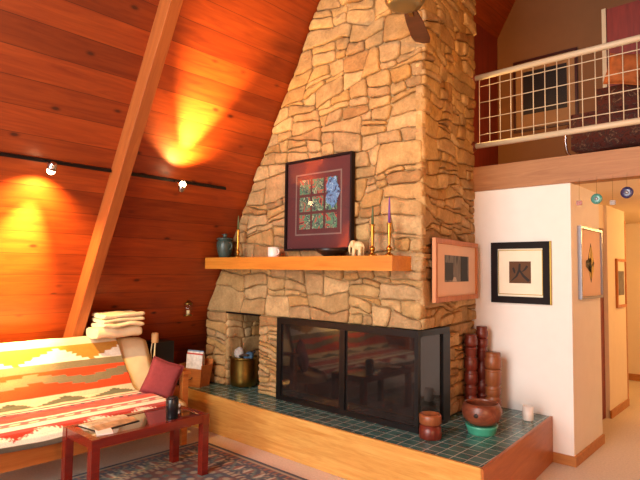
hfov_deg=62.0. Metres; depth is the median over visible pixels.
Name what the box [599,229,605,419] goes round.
door
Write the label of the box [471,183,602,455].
wall
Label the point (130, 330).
quilt
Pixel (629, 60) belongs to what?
pillow
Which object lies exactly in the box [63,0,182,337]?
ceiling beam
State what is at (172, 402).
mug
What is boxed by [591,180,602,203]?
hanging ornament
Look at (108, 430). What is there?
envelope
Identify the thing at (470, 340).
turned column
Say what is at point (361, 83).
stone chimney
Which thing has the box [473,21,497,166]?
wall
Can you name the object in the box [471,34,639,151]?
loft railing
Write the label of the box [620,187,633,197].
hanging ornament
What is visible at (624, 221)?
trim
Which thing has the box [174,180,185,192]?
track spotlight
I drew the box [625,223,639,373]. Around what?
wall
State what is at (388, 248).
candlestick
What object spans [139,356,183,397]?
throw pillow
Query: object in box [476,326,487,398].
turned column
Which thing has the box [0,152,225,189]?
track rail
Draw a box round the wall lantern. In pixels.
[184,299,191,315]
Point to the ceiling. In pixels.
(630, 206)
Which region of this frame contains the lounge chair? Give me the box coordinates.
[564,84,639,154]
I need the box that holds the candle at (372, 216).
[371,205,373,223]
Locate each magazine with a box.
[78,414,139,430]
[186,354,202,369]
[188,351,203,359]
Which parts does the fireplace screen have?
glass door, glass door, glass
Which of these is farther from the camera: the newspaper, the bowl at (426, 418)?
the newspaper
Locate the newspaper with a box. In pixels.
[234,347,243,357]
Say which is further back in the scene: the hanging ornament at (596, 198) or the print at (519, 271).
the print at (519, 271)
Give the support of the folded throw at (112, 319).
on the quilt at (130, 330)
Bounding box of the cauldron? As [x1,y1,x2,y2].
[229,355,258,387]
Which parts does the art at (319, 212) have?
art panel, art panel, art panel, art panel, art panel, art panel, art panel, art panel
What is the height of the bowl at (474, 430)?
0.066 m
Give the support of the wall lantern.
attached to the wall at (69, 69)
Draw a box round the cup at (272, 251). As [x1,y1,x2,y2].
[268,247,278,256]
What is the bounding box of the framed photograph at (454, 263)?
[432,237,477,302]
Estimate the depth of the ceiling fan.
3.55 m
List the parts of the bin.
panel, panel, panel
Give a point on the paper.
(251, 354)
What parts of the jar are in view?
lid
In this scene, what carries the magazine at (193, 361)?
in the bin
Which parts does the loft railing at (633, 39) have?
rail mount, rail, rail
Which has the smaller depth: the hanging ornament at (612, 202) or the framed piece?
the hanging ornament at (612, 202)
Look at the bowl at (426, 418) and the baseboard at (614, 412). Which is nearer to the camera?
the bowl at (426, 418)
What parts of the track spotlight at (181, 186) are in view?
lamp shade, bulb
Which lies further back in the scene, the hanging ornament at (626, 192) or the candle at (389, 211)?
the hanging ornament at (626, 192)
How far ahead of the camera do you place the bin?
5.38 m
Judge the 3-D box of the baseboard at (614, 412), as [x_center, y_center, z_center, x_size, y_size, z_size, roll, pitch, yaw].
[3.396,1.903,6.036,0.028,0.080,0.790,-2,-4,42]
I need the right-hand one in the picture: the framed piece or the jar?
the framed piece
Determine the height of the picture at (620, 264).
0.560 m
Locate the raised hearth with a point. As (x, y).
(345, 447)
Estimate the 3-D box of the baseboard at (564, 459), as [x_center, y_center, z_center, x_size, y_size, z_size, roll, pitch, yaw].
[1.978,1.788,4.352,0.218,0.080,0.016,-2,-4,42]
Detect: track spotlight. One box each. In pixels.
[45,160,56,174]
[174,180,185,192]
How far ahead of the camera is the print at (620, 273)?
6.21 m
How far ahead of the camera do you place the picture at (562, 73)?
6.48 m
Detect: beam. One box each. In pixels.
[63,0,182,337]
[470,146,639,191]
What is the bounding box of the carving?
[348,240,364,255]
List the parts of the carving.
leg, leg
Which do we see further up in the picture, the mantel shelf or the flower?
the flower
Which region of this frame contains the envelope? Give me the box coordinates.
[95,428,112,435]
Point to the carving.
(358, 248)
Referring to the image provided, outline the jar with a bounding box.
[216,234,232,256]
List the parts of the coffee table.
leg, leg, apron frame, glass, leg, leg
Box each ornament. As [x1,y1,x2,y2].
[150,332,158,361]
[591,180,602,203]
[610,178,615,204]
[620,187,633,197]
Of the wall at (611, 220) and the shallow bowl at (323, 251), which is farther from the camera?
the wall at (611, 220)
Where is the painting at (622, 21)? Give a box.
[601,0,639,87]
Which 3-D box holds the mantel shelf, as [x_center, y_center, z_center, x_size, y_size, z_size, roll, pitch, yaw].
[-0.227,0.207,4.714,2.260,0.112,0.270,-2,-4,42]
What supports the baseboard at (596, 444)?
attached to the wall at (550, 356)
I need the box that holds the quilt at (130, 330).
[86,325,141,338]
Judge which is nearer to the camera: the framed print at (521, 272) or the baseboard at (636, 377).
the framed print at (521, 272)
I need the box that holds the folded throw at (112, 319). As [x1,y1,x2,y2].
[91,310,144,327]
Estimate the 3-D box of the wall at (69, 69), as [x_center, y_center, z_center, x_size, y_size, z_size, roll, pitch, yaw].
[-0.347,-1.435,5.131,3.719,6.549,13.400,-2,-4,42]
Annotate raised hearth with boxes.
[173,379,552,479]
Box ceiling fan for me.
[385,0,429,42]
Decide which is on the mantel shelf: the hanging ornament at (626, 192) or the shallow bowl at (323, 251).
the shallow bowl at (323, 251)
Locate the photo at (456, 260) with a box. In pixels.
[445,255,468,281]
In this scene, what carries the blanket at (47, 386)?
on the futon sofa
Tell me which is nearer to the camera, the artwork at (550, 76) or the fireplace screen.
the fireplace screen
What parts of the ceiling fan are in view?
motor, blade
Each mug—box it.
[166,396,178,418]
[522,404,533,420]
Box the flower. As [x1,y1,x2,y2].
[326,176,339,207]
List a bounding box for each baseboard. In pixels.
[553,452,576,467]
[575,434,604,466]
[609,399,629,418]
[628,373,639,380]
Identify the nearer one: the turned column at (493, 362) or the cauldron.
the turned column at (493, 362)
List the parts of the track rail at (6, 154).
rail, rail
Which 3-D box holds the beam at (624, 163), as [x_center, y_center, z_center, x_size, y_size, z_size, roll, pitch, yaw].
[2.463,-0.599,4.150,2.850,0.225,0.150,-2,-4,42]
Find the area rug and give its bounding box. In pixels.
[59,442,307,479]
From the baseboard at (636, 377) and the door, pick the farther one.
the baseboard at (636, 377)
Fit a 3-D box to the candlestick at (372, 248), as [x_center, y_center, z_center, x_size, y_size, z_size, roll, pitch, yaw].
[0.406,-0.073,4.129,0.076,0.395,0.076,-2,-4,42]
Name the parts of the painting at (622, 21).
panel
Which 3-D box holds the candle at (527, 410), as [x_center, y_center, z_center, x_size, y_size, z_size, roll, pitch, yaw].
[1.682,1.400,4.321,0.094,0.115,0.088,-2,-4,42]
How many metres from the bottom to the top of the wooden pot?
0.172 m
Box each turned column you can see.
[464,334,477,400]
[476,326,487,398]
[484,351,502,412]
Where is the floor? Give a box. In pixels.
[0,380,639,479]
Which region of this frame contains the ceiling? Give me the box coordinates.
[576,179,639,223]
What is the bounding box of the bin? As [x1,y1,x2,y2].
[179,358,213,387]
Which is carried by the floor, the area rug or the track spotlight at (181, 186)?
the area rug
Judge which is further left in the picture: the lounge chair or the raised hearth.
the raised hearth
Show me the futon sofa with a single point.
(134, 350)
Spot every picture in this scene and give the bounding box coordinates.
[513,47,578,133]
[615,259,626,307]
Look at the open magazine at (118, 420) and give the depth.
3.73 m
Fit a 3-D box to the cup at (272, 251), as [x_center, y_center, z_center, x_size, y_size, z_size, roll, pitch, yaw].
[-0.423,0.113,4.864,0.106,0.090,0.106,1,-3,-3]
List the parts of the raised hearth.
panel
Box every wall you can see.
[0,0,514,363]
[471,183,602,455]
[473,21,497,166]
[497,0,636,163]
[599,204,627,417]
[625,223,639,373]
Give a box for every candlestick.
[234,215,240,256]
[367,205,376,255]
[385,197,393,254]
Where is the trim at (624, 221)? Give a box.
[624,221,628,398]
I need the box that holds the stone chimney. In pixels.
[206,0,475,415]
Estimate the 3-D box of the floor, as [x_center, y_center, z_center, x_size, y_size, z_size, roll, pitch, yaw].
[0.950,1.836,3.669,8.800,0.120,13.500,-2,-4,42]
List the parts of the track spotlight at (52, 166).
lamp shade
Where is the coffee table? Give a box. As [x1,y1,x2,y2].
[61,405,208,479]
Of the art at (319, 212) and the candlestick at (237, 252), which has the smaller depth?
the art at (319, 212)
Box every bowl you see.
[315,248,345,255]
[419,411,441,426]
[461,398,501,426]
[465,421,497,436]
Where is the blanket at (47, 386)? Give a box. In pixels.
[0,336,165,453]
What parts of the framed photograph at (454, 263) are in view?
photo doorway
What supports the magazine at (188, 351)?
in the bin
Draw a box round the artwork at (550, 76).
[523,62,566,114]
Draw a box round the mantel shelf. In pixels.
[205,255,411,270]
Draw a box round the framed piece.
[577,226,602,299]
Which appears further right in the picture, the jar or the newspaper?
the newspaper
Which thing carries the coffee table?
on the area rug
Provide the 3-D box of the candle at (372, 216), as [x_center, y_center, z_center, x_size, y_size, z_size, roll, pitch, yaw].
[0.408,-0.193,4.136,0.021,0.154,0.021,-2,-4,42]
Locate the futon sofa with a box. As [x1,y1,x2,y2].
[0,337,190,473]
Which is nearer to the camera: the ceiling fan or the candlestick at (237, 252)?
the ceiling fan
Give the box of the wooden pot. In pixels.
[419,411,441,440]
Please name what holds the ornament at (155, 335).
on the futon sofa
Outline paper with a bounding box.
[243,351,253,358]
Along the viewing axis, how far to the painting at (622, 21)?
5.43 m
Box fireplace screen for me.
[276,317,449,433]
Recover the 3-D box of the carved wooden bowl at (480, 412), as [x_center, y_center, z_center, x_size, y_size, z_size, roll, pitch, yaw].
[1.198,1.284,3.954,0.290,0.158,0.291,-2,-4,42]
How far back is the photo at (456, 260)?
4.44 m
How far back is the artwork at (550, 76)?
6.49 m
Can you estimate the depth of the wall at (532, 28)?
6.51 m
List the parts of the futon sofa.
rail, mattress, seat mattress, leg, armrest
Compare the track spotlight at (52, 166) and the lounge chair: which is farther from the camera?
the lounge chair
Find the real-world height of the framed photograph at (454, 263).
0.495 m
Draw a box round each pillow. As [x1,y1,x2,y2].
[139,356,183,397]
[603,53,639,84]
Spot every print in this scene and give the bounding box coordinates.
[491,241,551,304]
[509,261,530,282]
[618,271,623,294]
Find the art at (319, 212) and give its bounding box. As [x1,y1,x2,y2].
[284,151,354,250]
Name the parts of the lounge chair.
leg, seat, arm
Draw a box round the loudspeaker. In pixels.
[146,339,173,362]
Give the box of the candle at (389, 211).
[388,197,390,222]
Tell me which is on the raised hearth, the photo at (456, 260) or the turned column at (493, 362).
the turned column at (493, 362)

